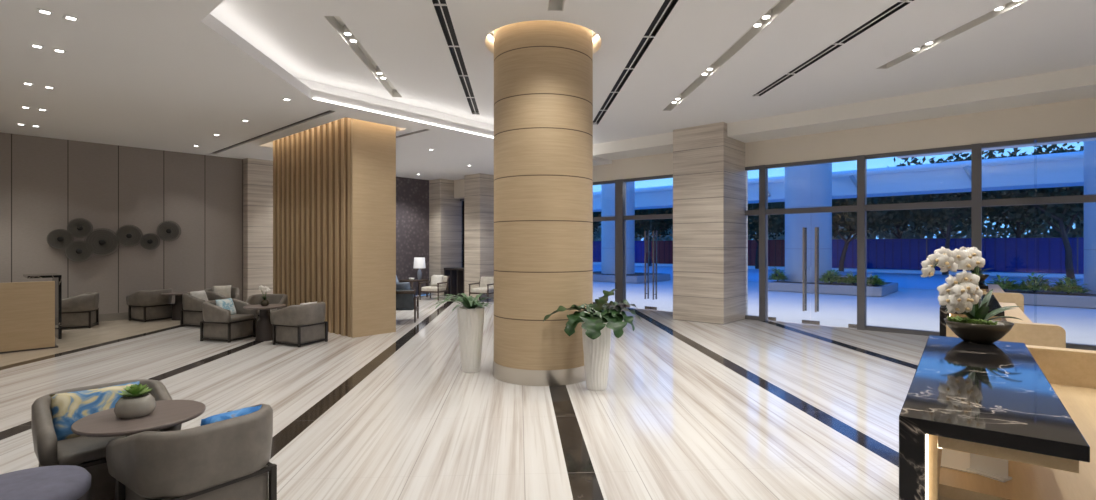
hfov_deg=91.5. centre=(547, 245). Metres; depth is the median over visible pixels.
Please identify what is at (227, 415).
cushion
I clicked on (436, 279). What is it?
cushion
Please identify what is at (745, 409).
floor
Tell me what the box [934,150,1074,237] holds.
street tree
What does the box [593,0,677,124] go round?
ceiling vent
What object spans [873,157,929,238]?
street tree
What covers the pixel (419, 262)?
table lamp
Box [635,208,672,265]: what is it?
street tree
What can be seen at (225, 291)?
cushion
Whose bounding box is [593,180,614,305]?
window
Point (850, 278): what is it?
shrub
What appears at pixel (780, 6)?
recessed light
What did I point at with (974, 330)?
bowl
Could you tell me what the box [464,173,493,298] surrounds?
wall column
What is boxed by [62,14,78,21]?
recessed light
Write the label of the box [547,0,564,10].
recessed light
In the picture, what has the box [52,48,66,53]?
recessed light
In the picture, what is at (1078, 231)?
hedge
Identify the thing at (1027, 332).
reception desk
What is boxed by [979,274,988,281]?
bowl
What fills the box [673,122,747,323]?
wall column
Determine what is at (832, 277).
shrub
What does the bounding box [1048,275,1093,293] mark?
shrub
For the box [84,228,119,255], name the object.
disc
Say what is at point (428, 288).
seat cushion
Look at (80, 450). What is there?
seat cushion
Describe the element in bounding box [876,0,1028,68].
recessed light
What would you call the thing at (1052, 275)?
kerb
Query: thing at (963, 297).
potted orchid
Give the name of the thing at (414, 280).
side table
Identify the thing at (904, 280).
road
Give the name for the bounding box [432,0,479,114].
ceiling vent
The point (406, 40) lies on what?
ceiling
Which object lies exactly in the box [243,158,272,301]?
wall column
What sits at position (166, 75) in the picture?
ceiling
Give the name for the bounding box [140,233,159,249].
disc
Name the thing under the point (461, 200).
window
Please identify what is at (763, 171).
window
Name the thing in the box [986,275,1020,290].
shrub
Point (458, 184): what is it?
wall
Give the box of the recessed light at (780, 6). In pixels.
[662,0,794,110]
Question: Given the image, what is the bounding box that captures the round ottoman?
[0,465,90,499]
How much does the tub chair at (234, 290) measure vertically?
0.665 m
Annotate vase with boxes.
[259,285,269,305]
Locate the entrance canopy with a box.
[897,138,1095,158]
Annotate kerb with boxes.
[593,262,1083,277]
[748,281,936,289]
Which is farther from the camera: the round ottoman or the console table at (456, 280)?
the console table at (456, 280)
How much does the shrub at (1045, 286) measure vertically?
0.558 m
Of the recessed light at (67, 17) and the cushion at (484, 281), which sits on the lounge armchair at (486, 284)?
the cushion at (484, 281)
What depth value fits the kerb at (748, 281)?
20.10 m
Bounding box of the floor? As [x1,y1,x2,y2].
[0,295,928,499]
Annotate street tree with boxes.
[593,212,600,234]
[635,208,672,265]
[748,202,784,268]
[832,195,920,271]
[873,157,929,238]
[881,149,1020,274]
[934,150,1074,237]
[982,142,1083,278]
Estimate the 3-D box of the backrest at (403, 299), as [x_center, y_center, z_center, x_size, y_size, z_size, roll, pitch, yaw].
[-3.078,1.102,11.139,0.540,0.383,0.178,0,0,-8]
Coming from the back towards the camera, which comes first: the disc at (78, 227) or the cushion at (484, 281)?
the cushion at (484, 281)
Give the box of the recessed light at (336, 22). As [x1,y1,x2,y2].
[324,16,401,96]
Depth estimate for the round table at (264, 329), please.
9.00 m
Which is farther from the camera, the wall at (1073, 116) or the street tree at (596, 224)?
the street tree at (596, 224)
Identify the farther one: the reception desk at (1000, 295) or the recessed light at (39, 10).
the reception desk at (1000, 295)
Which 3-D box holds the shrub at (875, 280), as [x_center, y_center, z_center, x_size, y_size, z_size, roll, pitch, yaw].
[10.585,1.109,17.387,0.795,0.373,0.792,0,0,4]
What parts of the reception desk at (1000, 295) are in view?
panel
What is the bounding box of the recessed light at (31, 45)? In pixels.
[29,43,44,48]
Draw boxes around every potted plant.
[429,293,493,372]
[543,289,640,390]
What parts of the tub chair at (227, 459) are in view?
leg, frame, leg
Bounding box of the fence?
[593,237,1083,273]
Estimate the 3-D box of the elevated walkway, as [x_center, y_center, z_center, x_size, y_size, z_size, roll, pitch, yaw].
[5.236,-0.710,28.296,90.000,4.620,2.084,0,0,42]
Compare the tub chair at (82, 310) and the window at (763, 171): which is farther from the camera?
the window at (763, 171)
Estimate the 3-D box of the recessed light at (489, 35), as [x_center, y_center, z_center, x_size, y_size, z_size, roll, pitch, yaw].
[-0.059,-2.715,6.717,1.456,0.030,1.456,0,0,42]
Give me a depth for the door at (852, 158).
10.83 m
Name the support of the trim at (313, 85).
attached to the ceiling at (406, 40)
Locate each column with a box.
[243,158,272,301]
[273,117,395,337]
[429,179,460,295]
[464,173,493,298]
[493,20,592,385]
[601,181,634,273]
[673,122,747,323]
[785,163,831,282]
[1083,140,1095,293]
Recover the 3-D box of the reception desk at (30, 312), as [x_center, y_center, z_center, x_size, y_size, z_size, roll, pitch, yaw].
[-8.884,1.050,8.509,1.850,1.100,1.700,0,0,42]
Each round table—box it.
[71,400,205,499]
[162,292,187,319]
[243,304,285,340]
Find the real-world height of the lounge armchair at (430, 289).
0.692 m
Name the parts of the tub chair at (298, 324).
leg, leg, frame, frame, leg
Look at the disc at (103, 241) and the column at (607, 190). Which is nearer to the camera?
the disc at (103, 241)
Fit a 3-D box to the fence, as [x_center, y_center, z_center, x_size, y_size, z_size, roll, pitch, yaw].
[15.569,0.500,39.812,89.960,2.000,0.140,0,0,42]
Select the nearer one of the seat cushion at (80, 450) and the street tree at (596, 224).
the seat cushion at (80, 450)
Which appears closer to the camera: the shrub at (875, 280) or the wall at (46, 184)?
the wall at (46, 184)
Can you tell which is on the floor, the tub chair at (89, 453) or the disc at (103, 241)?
the tub chair at (89, 453)
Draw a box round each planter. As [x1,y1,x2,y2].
[593,271,669,282]
[768,280,897,296]
[1004,289,1095,308]
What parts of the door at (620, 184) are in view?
pull handle, pull handle, pull handle, pull handle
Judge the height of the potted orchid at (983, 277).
0.546 m
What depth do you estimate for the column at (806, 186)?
19.01 m
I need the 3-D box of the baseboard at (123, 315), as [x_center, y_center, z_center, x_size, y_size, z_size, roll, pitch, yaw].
[-10.409,1.520,10.246,0.020,0.160,8.350,0,0,42]
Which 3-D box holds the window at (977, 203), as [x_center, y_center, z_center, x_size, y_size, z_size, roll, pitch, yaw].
[9.109,-0.065,7.311,5.205,3.330,0.390,0,0,42]
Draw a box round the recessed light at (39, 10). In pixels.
[36,8,53,15]
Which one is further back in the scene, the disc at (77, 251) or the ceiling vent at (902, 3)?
the disc at (77, 251)
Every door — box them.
[615,174,672,310]
[766,156,856,327]
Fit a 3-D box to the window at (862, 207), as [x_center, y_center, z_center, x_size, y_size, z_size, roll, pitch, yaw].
[6.633,-0.065,9.687,1.785,3.330,0.160,0,0,42]
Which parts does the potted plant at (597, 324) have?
pot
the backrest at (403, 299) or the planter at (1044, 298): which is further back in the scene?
the planter at (1044, 298)
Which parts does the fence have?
panel, panel, panel, panel, panel, post, panel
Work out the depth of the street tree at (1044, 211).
26.30 m
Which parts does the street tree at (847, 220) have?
crown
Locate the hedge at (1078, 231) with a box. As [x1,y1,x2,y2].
[593,207,1083,240]
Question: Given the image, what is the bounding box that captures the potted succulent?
[114,384,155,418]
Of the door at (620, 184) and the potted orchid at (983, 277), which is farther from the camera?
the door at (620, 184)
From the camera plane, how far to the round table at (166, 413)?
3.12 m
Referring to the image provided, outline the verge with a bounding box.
[654,263,1065,273]
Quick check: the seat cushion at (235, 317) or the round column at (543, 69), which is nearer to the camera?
the round column at (543, 69)
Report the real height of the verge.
0.370 m
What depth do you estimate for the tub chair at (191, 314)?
10.52 m
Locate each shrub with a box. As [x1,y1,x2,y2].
[768,266,788,281]
[819,269,845,283]
[840,271,856,284]
[867,274,886,285]
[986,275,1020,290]
[1015,272,1056,292]
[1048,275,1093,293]
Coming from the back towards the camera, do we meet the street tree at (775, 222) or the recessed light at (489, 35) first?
the street tree at (775, 222)
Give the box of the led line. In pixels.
[314,98,493,137]
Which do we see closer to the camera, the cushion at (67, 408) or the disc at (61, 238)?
the cushion at (67, 408)
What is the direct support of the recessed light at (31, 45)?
in the ceiling at (166, 75)
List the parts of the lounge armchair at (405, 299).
rail, leg, leg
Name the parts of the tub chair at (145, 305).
leg, frame, frame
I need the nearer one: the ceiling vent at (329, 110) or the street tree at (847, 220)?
the ceiling vent at (329, 110)
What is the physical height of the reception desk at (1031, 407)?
1.050 m
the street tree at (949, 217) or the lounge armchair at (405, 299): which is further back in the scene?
the street tree at (949, 217)
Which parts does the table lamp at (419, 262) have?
lamp shade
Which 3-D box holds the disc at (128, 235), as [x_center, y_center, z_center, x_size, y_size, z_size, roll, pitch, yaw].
[-9.115,-0.220,11.618,0.094,0.479,0.479,0,0,42]
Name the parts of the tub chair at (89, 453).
frame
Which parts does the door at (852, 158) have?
pull handle, pull handle, pull handle, pull handle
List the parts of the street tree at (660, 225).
crown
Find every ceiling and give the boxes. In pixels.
[0,0,611,179]
[210,0,1095,143]
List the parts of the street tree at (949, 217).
crown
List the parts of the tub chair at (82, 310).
frame, frame, leg, leg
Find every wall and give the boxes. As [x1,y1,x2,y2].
[0,132,242,313]
[396,177,428,294]
[454,179,463,198]
[593,97,1095,181]
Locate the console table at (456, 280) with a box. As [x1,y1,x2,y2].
[444,267,463,296]
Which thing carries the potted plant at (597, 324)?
on the floor
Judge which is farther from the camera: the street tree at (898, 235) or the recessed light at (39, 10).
the street tree at (898, 235)
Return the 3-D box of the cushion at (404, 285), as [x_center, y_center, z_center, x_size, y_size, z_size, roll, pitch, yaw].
[-3.099,0.920,11.285,0.360,0.320,0.182,0,0,-8]
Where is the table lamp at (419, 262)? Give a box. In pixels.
[413,257,425,279]
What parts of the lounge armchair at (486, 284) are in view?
leg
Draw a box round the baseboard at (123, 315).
[99,312,128,321]
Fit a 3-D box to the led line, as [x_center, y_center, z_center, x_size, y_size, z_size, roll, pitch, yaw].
[-1.215,-2.181,10.602,0.014,0.022,7.046,0,0,40]
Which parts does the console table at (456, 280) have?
leg, leg, leg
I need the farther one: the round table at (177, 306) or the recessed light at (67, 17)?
the round table at (177, 306)
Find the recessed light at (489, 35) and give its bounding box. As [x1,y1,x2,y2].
[488,34,597,40]
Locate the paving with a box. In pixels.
[428,278,1095,344]
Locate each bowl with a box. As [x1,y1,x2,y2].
[944,318,1013,343]
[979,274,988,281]
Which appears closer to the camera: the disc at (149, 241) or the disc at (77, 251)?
the disc at (77, 251)
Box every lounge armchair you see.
[396,290,418,322]
[419,276,449,300]
[468,276,493,302]
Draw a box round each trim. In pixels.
[295,77,493,130]
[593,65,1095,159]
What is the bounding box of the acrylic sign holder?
[966,453,1011,482]
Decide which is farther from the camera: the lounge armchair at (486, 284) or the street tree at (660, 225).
the street tree at (660, 225)
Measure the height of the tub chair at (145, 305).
0.665 m
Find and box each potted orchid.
[920,247,1023,343]
[958,246,992,281]
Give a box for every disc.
[47,229,73,248]
[65,240,93,261]
[67,218,92,237]
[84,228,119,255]
[116,225,142,246]
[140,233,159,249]
[157,221,180,240]
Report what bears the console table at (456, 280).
on the floor
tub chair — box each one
[31,379,181,499]
[62,292,98,328]
[106,404,276,499]
[126,289,172,321]
[180,291,228,326]
[200,299,257,342]
[205,287,238,299]
[246,294,287,326]
[270,302,327,346]
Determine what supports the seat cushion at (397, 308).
on the lounge armchair at (405, 299)
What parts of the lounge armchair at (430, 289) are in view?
rail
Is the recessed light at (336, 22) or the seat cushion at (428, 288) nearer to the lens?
the recessed light at (336, 22)
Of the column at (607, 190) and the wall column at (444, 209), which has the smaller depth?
the wall column at (444, 209)
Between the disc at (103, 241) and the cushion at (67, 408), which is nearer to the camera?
the cushion at (67, 408)
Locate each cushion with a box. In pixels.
[49,381,139,440]
[57,430,160,464]
[190,290,207,300]
[200,405,261,425]
[213,285,230,297]
[215,298,235,314]
[231,314,253,321]
[396,282,409,289]
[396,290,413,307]
[396,307,413,309]
[421,286,445,290]
[431,275,443,285]
[471,287,493,292]
[480,277,493,286]
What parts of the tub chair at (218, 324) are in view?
leg, frame, frame, leg, leg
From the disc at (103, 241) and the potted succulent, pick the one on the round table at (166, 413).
the potted succulent
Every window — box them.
[460,199,463,267]
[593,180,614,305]
[745,165,767,320]
[857,145,970,335]
[971,132,1095,350]
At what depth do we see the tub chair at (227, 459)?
2.80 m
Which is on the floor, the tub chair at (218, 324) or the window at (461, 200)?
the tub chair at (218, 324)
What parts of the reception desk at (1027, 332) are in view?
soffit panel, panel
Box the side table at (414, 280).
[400,279,427,296]
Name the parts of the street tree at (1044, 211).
crown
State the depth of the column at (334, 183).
9.83 m
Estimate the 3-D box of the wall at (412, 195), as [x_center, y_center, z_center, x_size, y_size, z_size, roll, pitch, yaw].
[-4.020,-0.565,17.681,0.200,4.330,2.950,0,0,42]
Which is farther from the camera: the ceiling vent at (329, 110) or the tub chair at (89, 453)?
the ceiling vent at (329, 110)
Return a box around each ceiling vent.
[212,110,330,152]
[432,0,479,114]
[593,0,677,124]
[751,0,913,96]
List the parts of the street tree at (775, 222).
crown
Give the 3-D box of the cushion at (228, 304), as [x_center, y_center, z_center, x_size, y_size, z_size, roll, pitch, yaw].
[-5.604,1.070,9.300,0.183,0.297,0.340,0,0,14]
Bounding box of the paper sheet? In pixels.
[940,448,975,473]
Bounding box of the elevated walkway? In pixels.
[593,151,1083,211]
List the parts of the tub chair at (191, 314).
leg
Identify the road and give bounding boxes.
[593,264,1083,289]
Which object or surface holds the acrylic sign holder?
on the reception desk at (1031, 407)
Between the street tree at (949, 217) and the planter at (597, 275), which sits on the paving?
the planter at (597, 275)
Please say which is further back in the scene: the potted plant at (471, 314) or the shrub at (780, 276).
the shrub at (780, 276)
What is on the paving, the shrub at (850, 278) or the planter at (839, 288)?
the planter at (839, 288)
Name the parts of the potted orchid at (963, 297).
flower, flower, flower, flower, flower, flower, flower, flower, flower, flower, flower, flower, flower, flower, flower, flower, flower, flower, flower, flower, flower, flower, flower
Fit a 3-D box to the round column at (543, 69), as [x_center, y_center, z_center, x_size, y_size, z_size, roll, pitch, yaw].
[-0.059,-0.580,6.717,1.252,4.360,1.252,0,0,42]
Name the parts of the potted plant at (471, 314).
pot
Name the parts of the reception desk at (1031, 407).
liner panel, panel, soffit panel, return panel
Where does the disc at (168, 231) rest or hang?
attached to the wall at (46, 184)
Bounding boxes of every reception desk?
[0,273,61,353]
[899,335,1095,499]
[940,294,1065,347]
[958,280,1023,312]
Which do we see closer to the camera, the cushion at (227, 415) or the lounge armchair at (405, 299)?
the cushion at (227, 415)
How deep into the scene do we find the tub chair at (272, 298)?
10.30 m
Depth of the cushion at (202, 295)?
10.79 m
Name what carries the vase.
on the round table at (264, 329)
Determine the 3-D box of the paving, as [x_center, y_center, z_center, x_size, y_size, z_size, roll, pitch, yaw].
[6.342,1.706,18.298,75.000,0.188,12.290,0,0,42]
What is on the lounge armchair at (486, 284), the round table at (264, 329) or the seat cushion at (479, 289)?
the seat cushion at (479, 289)
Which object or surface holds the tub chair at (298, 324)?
on the floor
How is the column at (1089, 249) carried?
on the paving
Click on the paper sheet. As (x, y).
(950, 459)

